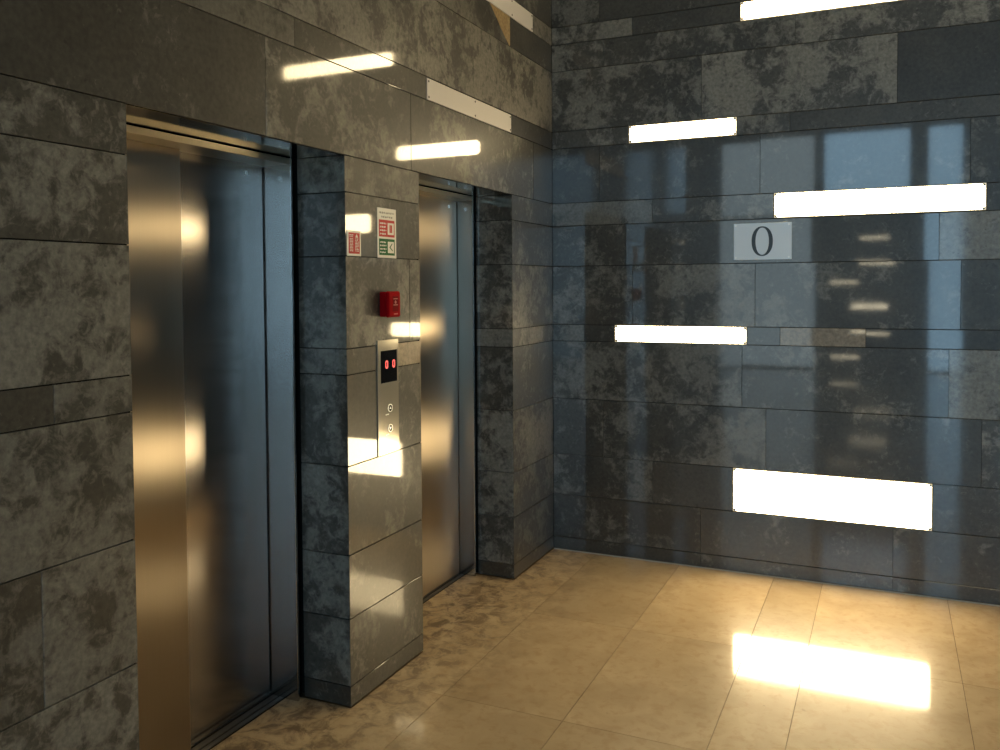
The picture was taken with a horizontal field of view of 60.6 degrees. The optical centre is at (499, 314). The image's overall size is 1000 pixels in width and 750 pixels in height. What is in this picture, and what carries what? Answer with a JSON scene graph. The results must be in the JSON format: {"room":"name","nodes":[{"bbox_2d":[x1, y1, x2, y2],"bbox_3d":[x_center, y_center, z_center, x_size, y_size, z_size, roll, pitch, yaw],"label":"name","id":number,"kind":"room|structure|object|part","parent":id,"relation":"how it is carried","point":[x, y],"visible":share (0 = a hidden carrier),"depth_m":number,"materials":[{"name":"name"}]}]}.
{"room":"elevator lobby","nodes":[
{"label":"elevator lobby","id":0,"kind":"room"},
{"bbox_2d":[0,0,553,749],"bbox_3d":[-1.114,-1.622,2.910,0.721,6.300,5.900,1,2,24],"label":"wall","id":1,"kind":"structure","parent":0,"point":[346,78],"depth_m":3.08,"materials":[{"name":"grey stone"}]},
{"bbox_2d":[125,104,339,749],"bbox_3d":[-0.976,0.472,2.881,0.390,2.122,1.010,1,2,24],"label":"elevator","id":2,"kind":"object","parent":1,"relation":"attached to","point":[211,224],"visible":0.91,"depth_m":3.08,"materials":[{"name":"metal"}]},
{"bbox_3d":[-1.187,0.481,2.713,0.024,2.086,0.489,1,2,24],"label":"door","id":3,"kind":"part","parent":2,"relation":"part of","materials":[{"name":"metal"}]},
{"bbox_3d":[-1.031,0.466,3.143,0.024,2.086,0.493,1,2,24],"label":"door","id":4,"kind":"part","parent":2,"relation":"part of","materials":[{"name":"metal"}]},
{"bbox_3d":[-1.095,1.527,2.974,0.114,0.008,1.009,1,2,24],"label":"sill","id":5,"kind":"part","parent":2,"relation":"part of","materials":[{"name":"silver metal"}]},
{"bbox_2d":[347,230,360,255],"bbox_3d":[-0.560,-0.275,3.280,0.003,0.096,0.093,1,2,24],"label":"notice","id":6,"kind":"object","parent":1,"relation":"attached to","point":[353,237],"visible":1,"depth_m":3.28,"materials":[{"name":"white"}]},
{"bbox_3d":[-0.559,-0.275,3.280,0.001,0.080,0.074,1,2,24],"label":"red panel","id":7,"kind":"part","parent":6,"relation":"part of","materials":[{"name":"red"}]},
{"bbox_2d":[377,207,395,257],"bbox_3d":[-0.462,-0.334,3.494,0.004,0.202,0.142,1,2,24],"label":"notice","id":8,"kind":"object","parent":1,"relation":"attached to","point":[386,218],"visible":1,"depth_m":3.49,"materials":[{"name":"white"}]},
{"bbox_2d":[375,338,398,456],"bbox_3d":[-0.461,0.334,3.514,0.016,0.469,0.160,1,2,24],"label":"panel","id":9,"kind":"object","parent":1,"relation":"attached to","point":[387,383],"visible":1,"depth_m":3.50,"materials":[{"name":"silver metal"}]},
{"bbox_2d":[380,291,399,317],"bbox_3d":[-0.447,-0.044,3.480,0.047,0.105,0.094,1,2,24],"label":"fire alarm","id":10,"kind":"object","parent":1,"relation":"attached to","point":[389,300],"visible":1,"depth_m":3.44,"materials":[{"name":"red paint"}]},
{"bbox_3d":[-0.424,-0.045,3.476,0.001,0.062,0.044,1,2,24],"label":"glass panel","id":11,"kind":"part","parent":10,"relation":"part of","materials":[{"name":"red"}]},
{"bbox_2d":[304,536,553,706],"bbox_3d":[-0.546,1.459,3.616,0.220,0.079,3.750,1,2,24],"label":"baseboard","id":12,"kind":"structure","parent":1,"relation":"attached to","point":[341,694],"depth_m":3.54,"materials":[{"name":"grey stone"}]},
{"bbox_2d":[418,173,509,602],"bbox_3d":[-0.325,0.419,4.311,0.390,2.122,1.010,1,2,24],"label":"elevator","id":13,"kind":"object","parent":1,"relation":"attached to","point":[446,236],"visible":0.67,"depth_m":4.64,"materials":[{"name":"metal"}]},
{"bbox_3d":[-0.350,0.414,4.551,0.024,2.086,0.508,1,2,24],"label":"door","id":14,"kind":"part","parent":13,"relation":"part of","materials":[{"name":"metal"}]},
{"bbox_3d":[-0.443,1.475,4.404,0.114,0.008,1.009,1,2,24],"label":"sill","id":15,"kind":"part","parent":13,"relation":"part of","materials":[{"name":"silver metal"}]},
{"bbox_2d":[426,78,510,132],"bbox_3d":[-0.133,-1.019,4.211,0.009,0.095,0.925,1,2,24],"label":"panel","id":16,"kind":"object","parent":1,"relation":"attached to","point":[440,94],"visible":1,"depth_m":4.14,"materials":[{"name":"grey metal"}]},
{"bbox_2d":[487,0,532,31],"bbox_3d":[0.054,-1.659,4.609,0.009,0.100,0.633,1,2,24],"label":"panel","id":17,"kind":"object","parent":1,"relation":"attached to","point":[511,8],"visible":1,"depth_m":4.68,"materials":[{"name":"grey metal"}]},
{"bbox_2d":[211,547,999,749],"bbox_3d":[-0.060,1.809,-1.128,11.801,0.300,12.600,1,2,24],"label":"floor","id":18,"kind":"structure","parent":0,"point":[576,650],"depth_m":3.58,"materials":[{"name":"beige tile"}]},
{"bbox_2d":[551,0,999,589],"bbox_3d":[3.387,-1.686,3.962,8.000,6.300,0.353,1,2,24],"label":"wall","id":19,"kind":"structure","parent":0,"point":[872,351],"depth_m":4.67,"materials":[{"name":"grey stone"}]},
{"bbox_2d":[615,325,746,344],"bbox_3d":[1.026,0.112,4.913,0.757,0.098,0.010,1,2,24],"label":"wall light","id":20,"kind":"object","parent":19,"relation":"attached to","point":[623,333],"visible":1,"depth_m":4.90,"materials":[{"name":"beige plastic"}]},
{"bbox_2d":[629,117,736,142],"bbox_3d":[1.032,-1.050,4.868,0.612,0.098,0.010,1,2,24],"label":"wall light","id":21,"kind":"object","parent":19,"relation":"attached to","point":[721,126],"visible":1,"depth_m":4.86,"materials":[{"name":"beige plastic"}]},
{"bbox_2d":[734,222,791,259],"bbox_3d":[1.441,-0.405,4.698,0.307,0.202,0.008,1,2,24],"label":"number sign","id":22,"kind":"object","parent":19,"relation":"attached to","point":[752,241],"visible":1,"depth_m":4.70,"materials":[{"name":"white"}]},
{"bbox_2d":[554,535,999,606],"bbox_3d":[3.523,1.425,3.838,6.999,0.077,0.028,1,2,24],"label":"baseboard","id":23,"kind":"structure","parent":19,"relation":"attached to","point":[898,584],"depth_m":4.71,"materials":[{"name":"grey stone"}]},
{"bbox_2d":[740,0,899,20],"bbox_3d":[1.731,-1.667,4.527,0.892,0.101,0.010,1,2,24],"label":"wall light","id":24,"kind":"object","parent":19,"relation":"attached to","point":[756,9],"visible":1,"depth_m":4.61,"materials":[{"name":"beige plastic"}]},
{"bbox_2d":[733,468,931,530],"bbox_3d":[1.767,0.986,4.607,1.001,0.243,0.010,1,2,24],"label":"wall light","id":25,"kind":"object","parent":19,"relation":"attached to","point":[900,504],"visible":1,"depth_m":4.59,"materials":[{"name":"beige plastic"}]},
{"bbox_2d":[774,183,985,217],"bbox_3d":[1.958,-0.594,4.463,1.011,0.134,0.010,1,2,24],"label":"wall light","id":26,"kind":"object","parent":19,"relation":"attached to","point":[953,197],"visible":1,"depth_m":4.45,"materials":[{"name":"beige plastic"}]}
]}

